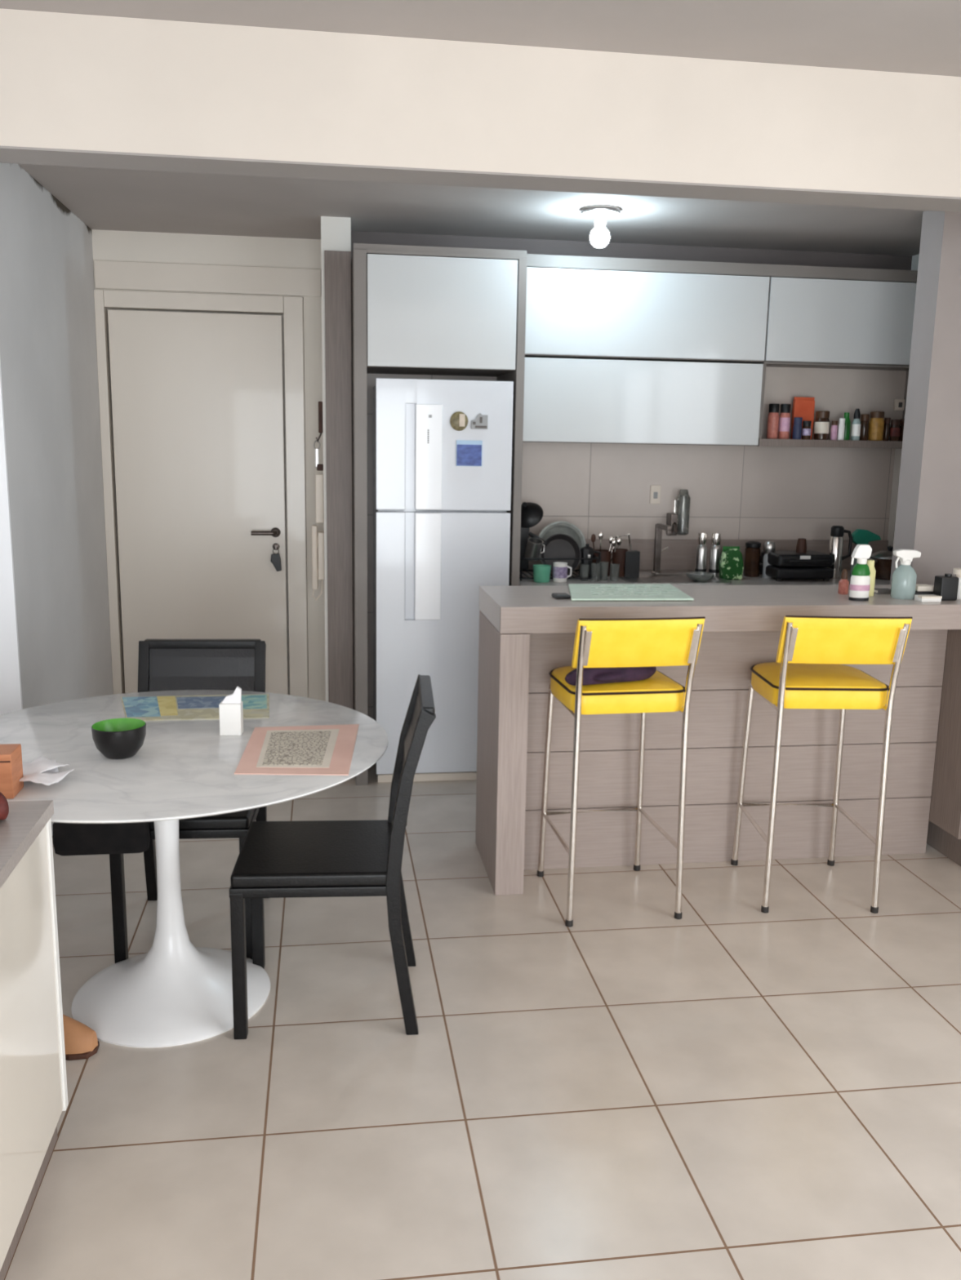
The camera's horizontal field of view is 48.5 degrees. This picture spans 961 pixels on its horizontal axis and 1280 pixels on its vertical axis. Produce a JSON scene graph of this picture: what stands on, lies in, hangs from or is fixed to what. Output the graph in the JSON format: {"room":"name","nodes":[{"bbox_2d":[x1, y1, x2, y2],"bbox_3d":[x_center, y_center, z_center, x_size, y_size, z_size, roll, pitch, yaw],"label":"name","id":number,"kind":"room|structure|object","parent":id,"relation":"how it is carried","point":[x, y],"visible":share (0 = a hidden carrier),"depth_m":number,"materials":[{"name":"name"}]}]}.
{"room":"kitchen","nodes":[
{"label":"kitchen","id":0,"kind":"room"},
{"bbox_2d":[0,360,22,715],"bbox_3d":[-1.753,-0.390,3.562,0.350,2.440,0.015,-1,11,-8],"label":"wall","id":1,"kind":"structure","parent":0,"point":[11,692],"depth_m":3.63,"materials":[{"name":"paint"}]},
{"bbox_2d":[0,162,113,835],"bbox_3d":[-1.885,-0.561,4.456,0.350,2.440,1.825,-1,11,-8],"label":"wall","id":2,"kind":"structure","parent":0,"point":[48,356],"depth_m":4.15,"materials":[{"name":"paint"}]},
{"bbox_2d":[91,229,325,701],"bbox_3d":[-1.230,-0.715,5.333,1.200,2.440,0.250,-1,11,-8],"label":"wall","id":3,"kind":"structure","parent":0,"point":[107,245],"depth_m":5.06,"materials":[{"name":"beige paint"}]},
{"bbox_2d":[93,289,308,697],"bbox_3d":[-1.337,-0.560,5.219,0.953,2.174,0.128,-1,11,-8],"label":"door","id":4,"kind":"structure","parent":3,"relation":"in","point":[196,406],"depth_m":5.17,"materials":[{"name":"wood"}]},
{"bbox_2d":[270,544,281,571],"bbox_3d":[-1.010,-0.405,5.270,0.051,0.130,0.033,-1,11,-8],"label":"keyring","id":5,"kind":"object","parent":4,"relation":"hanging from","point":[275,560],"visible":1,"depth_m":5.26,"materials":[{"name":"metal"}]},
{"bbox_2d":[93,260,320,296],"bbox_3d":[-1.271,-1.694,5.004,1.035,0.125,0.014,-1,11,-8],"label":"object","id":6,"kind":"structure","parent":3,"relation":"attached to","point":[108,274],"depth_m":5.00,"materials":[{"name":"beige paint"}]},
{"bbox_2d":[320,216,351,702],"bbox_3d":[-0.673,-0.646,5.016,0.126,2.440,0.550,-1,11,-8],"label":"wall partition","id":7,"kind":"structure","parent":0,"point":[335,232],"depth_m":4.58,"materials":[{"name":"white paint"}]},
{"bbox_2d":[311,524,324,600],"bbox_3d":[-0.759,-0.359,4.982,0.059,0.354,0.090,-1,11,-8],"label":"phone","id":8,"kind":"object","parent":7,"relation":"attached to","point":[317,538],"visible":0.98,"depth_m":4.94,"materials":[{"name":"beige plastic"}]},
{"bbox_2d":[313,401,323,471],"bbox_3d":[-0.740,-0.931,4.875,0.047,0.310,0.060,-1,11,-8],"label":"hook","id":9,"kind":"object","parent":7,"relation":"attached to","point":[319,466],"visible":0.94,"depth_m":4.87,"materials":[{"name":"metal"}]},
{"bbox_2d":[315,473,324,523],"bbox_3d":[-0.743,-0.653,4.928,0.038,0.225,0.040,-1,11,-8],"label":"handset","id":10,"kind":"object","parent":7,"relation":"attached to","point":[319,515],"visible":0.96,"depth_m":4.91,"materials":[{"name":"beige plastic"}]},
{"bbox_2d":[324,250,353,709],"bbox_3d":[-0.627,-0.524,4.753,0.113,2.300,0.020,-1,11,-8],"label":"wall panel","id":11,"kind":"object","parent":7,"relation":"attached to","point":[337,264],"depth_m":4.70,"materials":[{"name":"laminate"}]},
{"bbox_2d":[18,164,925,256],"bbox_3d":[0.204,-1.859,4.247,4.550,0.260,2.345,-1,11,-8],"label":"ceiling","id":12,"kind":"structure","parent":0,"point":[102,198],"depth_m":4.39,"materials":[{"name":"paint"}]},
{"bbox_2d":[580,204,620,248],"bbox_3d":[0.482,-1.656,4.298,0.160,0.149,0.160,-1,11,-8],"label":"ceiling lamp","id":13,"kind":"object","parent":12,"relation":"attached to","point":[599,237],"visible":1,"depth_m":4.27,"materials":[{"name":"white glass"}]},
{"bbox_2d":[0,8,960,197],"bbox_3d":[0.382,-1.534,3.044,4.550,0.447,0.165,-1,11,-8],"label":"ceiling beam","id":14,"kind":"structure","parent":0,"point":[68,81],"depth_m":2.91,"materials":[{"name":"paint"}]},
{"bbox_2d":[0,0,960,76],"bbox_3d":[0.835,-1.108,-0.051,4.550,0.120,6.140,-1,11,-8],"label":"ceiling","id":15,"kind":"structure","parent":0,"point":[921,37],"depth_m":2.74,"materials":[{"name":"paint"}]},
{"bbox_2d":[0,145,960,212],"bbox_3d":[0.378,-1.311,3.086,4.550,0.006,0.164,-1,11,-8],"label":"ceiling beam","id":16,"kind":"structure","parent":0,"point":[8,154],"depth_m":3.01,"materials":[{"name":"paint"}]},
{"bbox_2d":[4,763,960,1279],"bbox_3d":[0.609,1.311,1.670,4.550,0.120,8.650,-1,11,-8],"label":"floor","id":17,"kind":"structure","parent":0,"point":[728,1089],"depth_m":2.57,"materials":[{"name":"tile"}]},
{"bbox_2d":[0,800,67,1279],"bbox_3d":[-1.082,0.880,1.396,0.628,0.772,1.761,-1,11,-8],"label":"sideboard","id":18,"kind":"object","parent":17,"relation":"on","point":[33,1093],"visible":1,"depth_m":2.06,"materials":[{"name":"beige laminate"}]},
{"bbox_2d":[0,791,8,819],"bbox_3d":[-0.968,0.325,2.079,0.087,0.068,0.075,6,12,25],"label":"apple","id":19,"kind":"object","parent":18,"relation":"on","point":[4,808],"visible":1,"depth_m":2.09,"materials":[{"name":"red food"}]},
{"bbox_2d":[62,1014,99,1060],"bbox_3d":[-1.082,0.973,2.681,0.249,0.111,0.090,3,11,9],"label":"slipper","id":20,"kind":"object","parent":17,"relation":"on","point":[81,1042],"visible":0.47,"depth_m":2.65,"materials":[{"name":"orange leather"}]},
{"bbox_2d":[109,639,266,964],"bbox_3d":[-0.883,0.472,3.297,0.399,0.874,0.513,0,11,-5],"label":"dining chair","id":21,"kind":"object","parent":17,"relation":"on","point":[163,664],"visible":0.38,"depth_m":3.43,"materials":[{"name":"black wood"}]},
{"bbox_2d":[52,822,150,855],"bbox_3d":[-1.074,0.531,3.070,0.260,0.104,0.198,-1,11,-8],"label":"seat","id":22,"kind":"object","parent":21,"relation":"on","point":[68,838],"visible":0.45,"depth_m":2.98,"materials":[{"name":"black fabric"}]},
{"bbox_2d":[0,689,387,1048],"bbox_3d":[-0.844,0.625,2.887,1.184,0.728,1.184,-1,11,-8],"label":"pedestal table","id":23,"kind":"object","parent":17,"relation":"on","point":[175,993],"visible":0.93,"depth_m":2.80,"materials":[{"name":"stone"}]},
{"bbox_2d":[0,743,23,799],"bbox_3d":[-1.126,0.294,2.375,0.182,0.103,0.086,-1,11,-8],"label":"wooden box","id":24,"kind":"object","parent":23,"relation":"on","point":[11,756],"visible":1,"depth_m":2.35,"materials":[{"name":"orange wood"}]},
{"bbox_2d":[18,755,74,785],"bbox_3d":[-1.032,0.306,2.479,0.162,0.035,0.230,-4,12,-25],"label":"paper napkins","id":25,"kind":"object","parent":23,"relation":"on","point":[42,770],"visible":0.75,"depth_m":2.46,"materials":[{"name":"white paper"}]},
{"bbox_2d":[91,718,146,759],"bbox_3d":[-0.907,0.252,2.682,0.131,0.080,0.131,-1,11,-8],"label":"bowl","id":26,"kind":"object","parent":23,"relation":"on","point":[115,738],"visible":1,"depth_m":2.65,"materials":[{"name":"black ceramic"}]},
{"bbox_2d":[120,693,269,720],"bbox_3d":[-0.857,0.199,3.174,0.462,0.003,0.290,-1,11,-8],"label":"placemat","id":27,"kind":"object","parent":23,"relation":"on","point":[254,705],"visible":0.83,"depth_m":3.17,"materials":[{"name":"fabric"}]},
{"bbox_2d":[218,686,243,735],"bbox_3d":[-0.675,0.190,2.888,0.058,0.132,0.040,0,11,-4],"label":"napkin holder","id":28,"kind":"object","parent":23,"relation":"on","point":[230,709],"visible":1,"depth_m":2.87,"materials":[{"name":"white plastic"}]},
{"bbox_2d":[234,724,359,775],"bbox_3d":[-0.473,0.280,2.778,0.286,0.004,0.460,0,11,-3],"label":"placemat","id":29,"kind":"object","parent":23,"relation":"on","point":[322,749],"visible":1,"depth_m":2.74,"materials":[{"name":"fabric"}]},
{"bbox_2d":[228,674,435,1039],"bbox_3d":[-0.388,0.561,2.873,0.513,0.874,0.399,0,11,-5],"label":"dining chair","id":30,"kind":"object","parent":17,"relation":"on","point":[308,858],"visible":0.99,"depth_m":2.73,"materials":[{"name":"black leather"}]},
{"bbox_2d":[351,248,527,785],"bbox_3d":[-0.218,-0.522,4.851,0.718,2.275,0.528,-1,11,-8],"label":"tall cabinet","id":31,"kind":"object","parent":17,"relation":"on","point":[413,313],"visible":0.76,"depth_m":4.45,"materials":[{"name":"white laminate"}]},
{"bbox_2d":[372,377,513,782],"bbox_3d":[-0.199,-0.273,4.895,0.582,1.768,0.540,-1,11,-8],"label":"refrigerator","id":32,"kind":"object","parent":17,"relation":"on","point":[442,528],"visible":0.86,"depth_m":4.61,"materials":[{"name":"metal"}]},
{"bbox_2d":[449,411,467,431],"bbox_3d":[-0.090,-0.925,4.510,0.076,0.080,0.018,-1,11,-8],"label":"round magnet","id":33,"kind":"object","parent":32,"relation":"attached to","point":[459,420],"visible":1,"depth_m":4.50},
{"bbox_2d":[455,440,482,466],"bbox_3d":[-0.048,-0.795,4.544,0.111,0.108,0.012,-1,11,-8],"label":"photo magnet","id":34,"kind":"object","parent":32,"relation":"attached to","point":[468,452],"visible":1,"depth_m":4.54},
{"bbox_2d":[471,413,488,429],"bbox_3d":[-0.004,-0.927,4.523,0.070,0.066,0.016,-1,11,-8],"label":"magnet","id":35,"kind":"object","parent":32,"relation":"attached to","point":[480,422],"visible":1,"depth_m":4.52,"materials":[{"name":"grey plastic"}]},
{"bbox_2d":[537,616,705,927],"bbox_3d":[0.440,0.384,3.535,0.399,1.004,0.479,-1,11,-11],"label":"bar stool","id":36,"kind":"object","parent":17,"relation":"on","point":[628,642],"visible":0.93,"depth_m":3.33,"materials":[{"name":"yellow leather"}]},
{"bbox_2d":[564,666,656,685],"bbox_3d":[0.419,0.098,3.375,0.348,0.068,0.119,-8,14,-39],"label":"cloth","id":37,"kind":"object","parent":36,"relation":"on","point":[591,676],"visible":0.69,"depth_m":3.33,"materials":[{"name":"purple fabric"}]},
{"bbox_2d":[475,584,960,895],"bbox_3d":[1.154,0.324,3.948,2.289,0.994,0.503,-1,11,-8],"label":"kitchen island","id":38,"kind":"object","parent":17,"relation":"on","point":[526,633],"depth_m":3.85,"materials":[{"name":"laminate"}]},
{"bbox_2d":[568,583,693,600],"bbox_3d":[0.510,-0.171,3.805,0.464,0.009,0.380,-1,11,-8],"label":"cutting board","id":39,"kind":"object","parent":38,"relation":"on","point":[578,592],"visible":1,"depth_m":3.76,"materials":[{"name":"green glass"}]},
{"bbox_2d":[478,584,960,633],"bbox_3d":[1.162,-0.121,3.865,2.288,0.088,0.502,-1,11,-8],"label":"countertop","id":40,"kind":"structure","parent":38,"relation":"on","point":[491,597],"depth_m":3.74,"materials":[{"name":"laminate"}]},
{"bbox_2d":[837,568,848,594],"bbox_3d":[1.322,-0.213,3.880,0.036,0.092,0.036,-1,11,-8],"label":"dropper bottle","id":41,"kind":"object","parent":38,"relation":"on","point":[843,584],"visible":1,"depth_m":3.87,"materials":[{"name":"plastic"}]},
{"bbox_2d":[848,544,871,600],"bbox_3d":[1.325,-0.236,3.722,0.076,0.195,0.054,-1,11,-8],"label":"bottle","id":42,"kind":"object","parent":38,"relation":"on","point":[860,585],"visible":1,"depth_m":3.71,"materials":[{"name":"white plastic"}]},
{"bbox_2d":[848,575,870,598],"bbox_3d":[1.326,-0.183,3.732,0.069,0.088,0.052,-1,11,-8],"label":"label","id":43,"kind":"object","parent":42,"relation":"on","point":[860,585],"depth_m":3.71,"materials":[{"name":"white paper"}]},
{"bbox_2d":[866,560,875,595],"bbox_3d":[1.401,-0.224,3.843,0.040,0.130,0.039,-1,11,-8],"label":"bottle","id":44,"kind":"object","parent":38,"relation":"on","point":[870,563],"visible":0.61,"depth_m":3.83,"materials":[{"name":"yellow plastic"}]},
{"bbox_2d":[890,549,920,599],"bbox_3d":[1.510,-0.236,3.795,0.084,0.174,0.083,9,13,36],"label":"spray bottle","id":45,"kind":"object","parent":38,"relation":"on","point":[904,580],"visible":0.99,"depth_m":3.77,"materials":[{"name":"teal plastic"}]},
{"bbox_2d":[914,594,942,602],"bbox_3d":[1.568,-0.146,3.741,0.076,0.020,0.050,-1,11,-8],"label":"box","id":46,"kind":"object","parent":38,"relation":"on","point":[920,597],"visible":1,"depth_m":3.72,"materials":[{"name":"white plastic"}]},
{"bbox_2d":[933,573,959,600],"bbox_3d":[1.646,-0.188,3.775,0.066,0.093,0.052,-1,11,-8],"label":"tin","id":47,"kind":"object","parent":38,"relation":"on","point":[946,586],"visible":0.9,"depth_m":3.75,"materials":[{"name":"metal"}]},
{"bbox_2d":[730,615,912,913],"bbox_3d":[1.131,0.377,3.636,0.399,1.004,0.479,1,11,-2],"label":"bar stool","id":48,"kind":"object","parent":17,"relation":"on","point":[808,671],"visible":1,"depth_m":3.44,"materials":[{"name":"yellow leather"}]},
{"bbox_2d":[926,629,960,866],"bbox_3d":[1.995,0.361,4.068,0.590,0.905,0.450,-1,11,-8],"label":"wall","id":49,"kind":"structure","parent":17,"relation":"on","point":[944,831],"depth_m":3.93,"materials":[{"name":"paint"}]},
{"bbox_3d":[1.121,0.162,5.151,1.995,0.865,0.582,-1,11,-8],"label":"base cabinet","id":50,"kind":"object","parent":17,"relation":"on","visible":0},
{"bbox_2d":[519,538,889,585],"bbox_3d":[1.132,-0.354,5.048,2.003,0.187,0.608,-1,11,-8],"label":"countertop","id":51,"kind":"structure","parent":50,"relation":"on","point":[679,557],"depth_m":5.29,"materials":[{"name":"grey stone"}]},
{"bbox_2d":[533,564,551,582],"bbox_3d":[0.275,-0.297,4.785,0.082,0.074,0.082,-1,11,-8],"label":"cup","id":52,"kind":"object","parent":51,"relation":"on","point":[541,572],"visible":1,"depth_m":4.75,"materials":[{"name":"green ceramic"}]},
{"bbox_2d":[519,555,599,580],"bbox_3d":[0.337,-0.345,4.965,0.378,0.104,0.298,-1,11,-8],"label":"dish rack","id":53,"kind":"object","parent":51,"relation":"on","point":[597,558],"visible":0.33,"depth_m":4.83,"materials":[{"name":"black metal"}]},
{"bbox_2d":[520,502,542,569],"bbox_3d":[0.224,-0.492,5.034,0.133,0.321,0.111,-1,11,-8],"label":"ladle","id":54,"kind":"object","parent":53,"relation":"on","point":[531,513],"visible":0.69,"depth_m":4.99,"materials":[{"name":"plastic"}]},
{"bbox_2d":[524,537,545,561],"bbox_3d":[0.244,-0.415,4.886,0.090,0.107,0.086,5,11,20],"label":"mug","id":55,"kind":"object","parent":53,"relation":"hanging from","point":[534,545],"visible":0.92,"depth_m":4.87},
{"bbox_2d":[528,531,581,573],"bbox_3d":[0.341,-0.403,4.944,0.250,0.196,0.075,-1,11,-8],"label":"frying pan","id":56,"kind":"object","parent":53,"relation":"on","point":[557,545],"visible":0.78,"depth_m":4.96,"materials":[{"name":"black metal"}]},
{"bbox_2d":[538,520,586,564],"bbox_3d":[0.376,-0.443,5.040,0.240,0.238,0.088,-1,11,-8],"label":"plate","id":57,"kind":"object","parent":53,"relation":"on","point":[567,528],"visible":0.36,"depth_m":5.03,"materials":[{"name":"ceramic"}]},
{"bbox_2d":[542,525,582,548],"bbox_3d":[0.375,-0.444,5.046,0.200,0.199,0.076,-1,11,-8],"label":"bowl","id":58,"kind":"object","parent":57,"relation":"on","point":[573,531],"depth_m":5.04,"materials":[{"name":"ceramic"}]},
{"bbox_2d":[552,561,572,582],"bbox_3d":[0.362,-0.305,4.800,0.079,0.086,0.066,-9,14,-42],"label":"mug","id":59,"kind":"object","parent":51,"relation":"on","point":[559,568],"visible":1,"depth_m":4.77,"materials":[{"name":"white ceramic"}]},
{"bbox_2d":[578,543,600,577],"bbox_3d":[0.506,-0.371,4.975,0.094,0.157,0.072,-8,14,-38],"label":"moka pot","id":60,"kind":"object","parent":51,"relation":"on","point":[587,552],"visible":0.67,"depth_m":4.95,"materials":[{"name":"black metal"}]},
{"bbox_2d":[591,562,600,581],"bbox_3d":[0.523,-0.309,4.850,0.044,0.080,0.044,-1,11,-8],"label":"drinking glass","id":61,"kind":"object","parent":51,"relation":"on","point":[595,568],"visible":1,"depth_m":4.83,"materials":[{"name":"glass"}]},
{"bbox_2d":[591,531,621,576],"bbox_3d":[0.586,-0.405,5.018,0.140,0.210,0.099,4,11,14],"label":"utensil holder","id":62,"kind":"object","parent":51,"relation":"on","point":[606,554],"visible":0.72,"depth_m":5.01,"materials":[{"name":"silver metal"}]},
{"bbox_2d":[609,563,619,581],"bbox_3d":[0.612,-0.308,4.869,0.044,0.076,0.044,-1,11,-8],"label":"drinking glass","id":63,"kind":"object","parent":51,"relation":"on","point":[614,567],"visible":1,"depth_m":4.85,"materials":[{"name":"glass"}]},
{"bbox_2d":[612,533,631,576],"bbox_3d":[0.660,-0.397,4.997,0.086,0.204,0.072,-1,11,-8],"label":"steel cup","id":64,"kind":"object","parent":51,"relation":"on","point":[618,554],"visible":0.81,"depth_m":4.97,"materials":[{"name":"silver metal"}]},
{"bbox_2d":[623,550,639,577],"bbox_3d":[0.704,-0.356,5.002,0.070,0.124,0.060,-1,11,-8],"label":"sponge caddy","id":65,"kind":"object","parent":51,"relation":"on","point":[632,558],"visible":0.82,"depth_m":4.97,"materials":[{"name":"black plastic"}]},
{"bbox_2d":[650,523,672,573],"bbox_3d":[0.874,-0.425,5.058,0.078,0.244,0.196,-1,11,-8],"label":"kitchen faucet","id":66,"kind":"object","parent":51,"relation":"on","point":[659,527],"visible":0.99,"depth_m":5.11,"materials":[{"name":"silver metal"}]},
{"bbox_2d":[618,573,731,584],"bbox_3d":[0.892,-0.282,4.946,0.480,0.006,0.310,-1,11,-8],"label":"sink","id":67,"kind":"object","parent":51,"relation":"in","point":[672,579],"visible":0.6,"depth_m":4.92,"materials":[{"name":"metal"}]},
{"bbox_2d":[684,571,715,582],"bbox_3d":[1.009,-0.288,4.905,0.136,0.036,0.136,-1,11,-8],"label":"glass dish","id":68,"kind":"object","parent":67,"relation":"on","point":[698,576],"visible":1,"depth_m":4.87,"materials":[{"name":"grey glass"}]},
{"bbox_2d":[694,532,707,572],"bbox_3d":[1.053,-0.410,5.084,0.053,0.210,0.053,-1,11,-8],"label":"soap dispenser","id":69,"kind":"object","parent":51,"relation":"on","point":[701,548],"visible":0.8,"depth_m":5.06,"materials":[{"name":"metal"}]},
{"bbox_2d":[695,544,707,568],"bbox_3d":[1.053,-0.381,5.089,0.052,0.152,0.052,-1,11,-8],"label":"bottle","id":70,"kind":"object","parent":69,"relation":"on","point":[701,549],"depth_m":5.07,"materials":[{"name":"metal"}]},
{"bbox_2d":[708,532,720,577],"bbox_3d":[1.117,-0.406,5.073,0.053,0.210,0.053,-1,11,-8],"label":"soap dispenser","id":71,"kind":"object","parent":51,"relation":"on","point":[715,549],"visible":0.87,"depth_m":5.05,"materials":[{"name":"metal"}]},
{"bbox_2d":[718,546,743,579],"bbox_3d":[1.169,-0.359,4.977,0.108,0.155,0.050,-1,11,-8],"label":"jar","id":72,"kind":"object","parent":51,"relation":"on","point":[731,560],"visible":1,"depth_m":4.96,"materials":[{"name":"green ceramic"}]},
{"bbox_2d":[743,540,760,577],"bbox_3d":[1.303,-0.391,5.114,0.074,0.170,0.074,-1,11,-8],"label":"canister","id":73,"kind":"object","parent":51,"relation":"on","point":[753,549],"visible":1,"depth_m":5.09,"materials":[{"name":"brown glass"}]},
{"bbox_2d":[762,541,775,578],"bbox_3d":[1.367,-0.382,5.063,0.054,0.174,0.054,-1,11,-8],"label":"salt grinder","id":74,"kind":"object","parent":51,"relation":"on","point":[768,546],"visible":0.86,"depth_m":5.04,"materials":[{"name":"grey plastic"}]},
{"bbox_2d":[759,537,833,581],"bbox_3d":[1.495,-0.382,5.026,0.280,0.192,0.269,-1,11,-8],"label":"grill","id":75,"kind":"object","parent":51,"relation":"on","point":[801,562],"visible":0.99,"depth_m":4.95,"materials":[{"name":"black plastic"}]},
{"bbox_2d":[828,525,852,578],"bbox_3d":[1.719,-0.421,5.097,0.111,0.250,0.062,-1,11,-8],"label":"thermos","id":76,"kind":"object","parent":51,"relation":"on","point":[836,540],"visible":0.93,"depth_m":5.07,"materials":[{"name":"silver metal"}]},
{"bbox_2d":[849,528,880,577],"bbox_3d":[1.853,-0.419,5.148,0.143,0.232,0.080,-1,11,-8],"label":"sprayer","id":77,"kind":"object","parent":51,"relation":"on","point":[860,536],"visible":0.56,"depth_m":5.12,"materials":[{"name":"teal plastic"}]},
{"bbox_2d":[849,553,857,577],"bbox_3d":[1.831,-0.383,5.152,0.080,0.160,0.080,-1,11,-8],"label":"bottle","id":78,"kind":"object","parent":77,"relation":"on","point":[855,562],"depth_m":5.14,"materials":[{"name":"plastic"}]},
{"bbox_2d":[866,546,893,580],"bbox_3d":[1.929,-0.375,5.127,0.257,0.156,0.184,-1,11,-8],"label":"saucepan","id":79,"kind":"object","parent":51,"relation":"on","point":[882,559],"visible":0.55,"depth_m":5.07,"materials":[{"name":"brown metal"}]},
{"bbox_2d":[351,231,911,719],"bbox_3d":[0.826,-0.679,5.333,2.930,2.440,0.150,-1,11,-8],"label":"wall","id":80,"kind":"structure","parent":0,"point":[735,492],"depth_m":5.25,"materials":[{"name":"tile"}]},
{"bbox_2d":[522,356,763,445],"bbox_3d":[0.697,-1.100,4.966,1.127,0.369,0.370,-1,11,-8],"label":"upper cabinet","id":81,"kind":"object","parent":80,"relation":"attached to","point":[566,400],"visible":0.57,"depth_m":4.79,"materials":[{"name":"white laminate"}]},
{"bbox_2d":[524,266,769,363],"bbox_3d":[0.708,-1.471,4.897,1.126,0.370,0.370,-1,11,-8],"label":"upper cabinet","id":82,"kind":"object","parent":80,"relation":"attached to","point":[571,313],"visible":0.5,"depth_m":4.72,"materials":[{"name":"white laminate"}]},
{"bbox_2d":[353,243,917,282],"bbox_3d":[0.794,-1.635,4.626,2.678,0.051,0.190,-1,11,-8],"label":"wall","id":83,"kind":"structure","parent":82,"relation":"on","point":[533,260],"depth_m":4.71,"materials":[{"name":"grey paint"}]},
{"bbox_2d":[649,484,661,503],"bbox_3d":[0.861,-0.716,5.248,0.052,0.090,0.011,-1,11,-8],"label":"wall outlet","id":84,"kind":"object","parent":80,"relation":"attached to","point":[655,495],"visible":1,"depth_m":5.25,"materials":[{"name":"beige plastic"}]},
{"bbox_2d":[666,488,690,535],"bbox_3d":[0.979,-0.625,5.220,0.100,0.224,0.132,-1,11,-8],"label":"water filter","id":85,"kind":"object","parent":80,"relation":"attached to","point":[678,519],"visible":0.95,"depth_m":5.21,"materials":[{"name":"silver metal"}]},
{"bbox_2d":[666,512,678,535],"bbox_3d":[0.944,-0.566,5.224,0.032,0.105,0.128,-1,11,-8],"label":"tap","id":86,"kind":"object","parent":85,"relation":"on","point":[672,520],"depth_m":5.21,"materials":[{"name":"metal"}]},
{"bbox_2d":[675,488,690,535],"bbox_3d":[0.993,-0.627,5.234,0.066,0.224,0.066,-1,11,-8],"label":"canister","id":87,"kind":"object","parent":85,"relation":"on","point":[683,500],"depth_m":5.21,"materials":[{"name":"silver metal"}]},
{"bbox_2d":[756,362,909,448],"bbox_3d":[1.663,-1.113,5.106,0.822,0.375,0.370,-1,11,-8],"label":"wall shelf","id":88,"kind":"object","parent":80,"relation":"attached to","point":[837,389],"visible":0.52,"depth_m":5.10,"materials":[{"name":"laminate"}]},
{"bbox_2d":[766,403,779,439],"bbox_3d":[1.361,-1.016,4.962,0.051,0.160,0.051,-1,11,-8],"label":"spice jar","id":89,"kind":"object","parent":88,"relation":"on","point":[773,415],"visible":0.97,"depth_m":4.94,"materials":[{"name":"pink plastic"}]},
{"bbox_2d":[777,404,791,439],"bbox_3d":[1.416,-1.017,4.970,0.051,0.160,0.051,-1,11,-8],"label":"spice jar","id":90,"kind":"object","parent":88,"relation":"on","point":[784,415],"visible":0.99,"depth_m":4.95,"materials":[{"name":"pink plastic"}]},
{"bbox_2d":[792,417,802,439],"bbox_3d":[1.472,-0.982,4.953,0.040,0.100,0.040,-1,11,-8],"label":"spice jar","id":91,"kind":"object","parent":88,"relation":"on","point":[797,429],"visible":0.96,"depth_m":4.94,"materials":[{"name":"blue plastic"}]},
{"bbox_2d":[791,396,814,439],"bbox_3d":[1.524,-1.048,5.046,0.104,0.196,0.024,-1,11,-8],"label":"packet","id":92,"kind":"object","parent":88,"relation":"on","point":[804,407],"visible":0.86,"depth_m":5.03,"materials":[{"name":"orange cardboard"}]},
{"bbox_2d":[801,420,811,439],"bbox_3d":[1.515,-0.975,4.959,0.041,0.085,0.041,-1,11,-8],"label":"spice jar","id":93,"kind":"object","parent":88,"relation":"on","point":[806,431],"visible":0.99,"depth_m":4.94,"materials":[{"name":"brown glass"}]},
{"bbox_2d":[813,410,830,439],"bbox_3d":[1.599,-1.005,4.999,0.067,0.132,0.067,-1,11,-8],"label":"spice jar","id":94,"kind":"object","parent":88,"relation":"on","point":[821,428],"visible":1,"depth_m":4.97,"materials":[{"name":"brown glass"}]},
{"bbox_2d":[850,408,861,439],"bbox_3d":[1.765,-1.012,5.011,0.041,0.146,0.041,-1,11,-8],"label":"bottle","id":95,"kind":"object","parent":88,"relation":"on","point":[855,426],"visible":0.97,"depth_m":5.00,"materials":[{"name":"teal plastic"}]},
{"bbox_2d":[858,413,869,440],"bbox_3d":[1.809,-1.002,5.030,0.042,0.122,0.042,-1,11,-8],"label":"spice jar","id":96,"kind":"object","parent":88,"relation":"on","point":[864,418],"visible":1,"depth_m":5.01,"materials":[{"name":"brown glass"}]},
{"bbox_2d":[867,411,884,440],"bbox_3d":[1.868,-1.009,5.037,0.069,0.135,0.069,-1,11,-8],"label":"spice jar","id":97,"kind":"object","parent":88,"relation":"on","point":[876,428],"visible":0.98,"depth_m":5.01,"materials":[{"name":"yellow glass"}]},
{"bbox_2d":[888,419,900,440],"bbox_3d":[1.960,-0.991,5.044,0.047,0.100,0.047,-1,11,-8],"label":"spice jar","id":98,"kind":"object","parent":88,"relation":"on","point":[895,428],"visible":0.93,"depth_m":5.03,"materials":[{"name":"brown glass"}]},
{"bbox_2d":[757,276,916,366],"bbox_3d":[1.672,-1.481,5.037,0.818,0.370,0.370,-1,11,-8],"label":"upper cabinet","id":99,"kind":"object","parent":80,"relation":"attached to","point":[809,320],"visible":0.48,"depth_m":4.85,"materials":[{"name":"white laminate"}]},
{"bbox_2d":[887,253,919,546],"bbox_3d":[2.771,0.010,1.482,0.200,2.580,8.150,-1,11,-8],"label":"wall","id":100,"kind":"structure","parent":0,"point":[914,265],"depth_m":5.39,"materials":[{"name":"white paint"}]},
{"bbox_2d":[889,210,960,584],"bbox_3d":[1.990,-0.486,4.415,0.495,2.440,0.160,-1,11,-8],"label":"wall pillar","id":101,"kind":"structure","parent":0,"point":[928,516],"depth_m":4.26,"materials":[{"name":"paint"}]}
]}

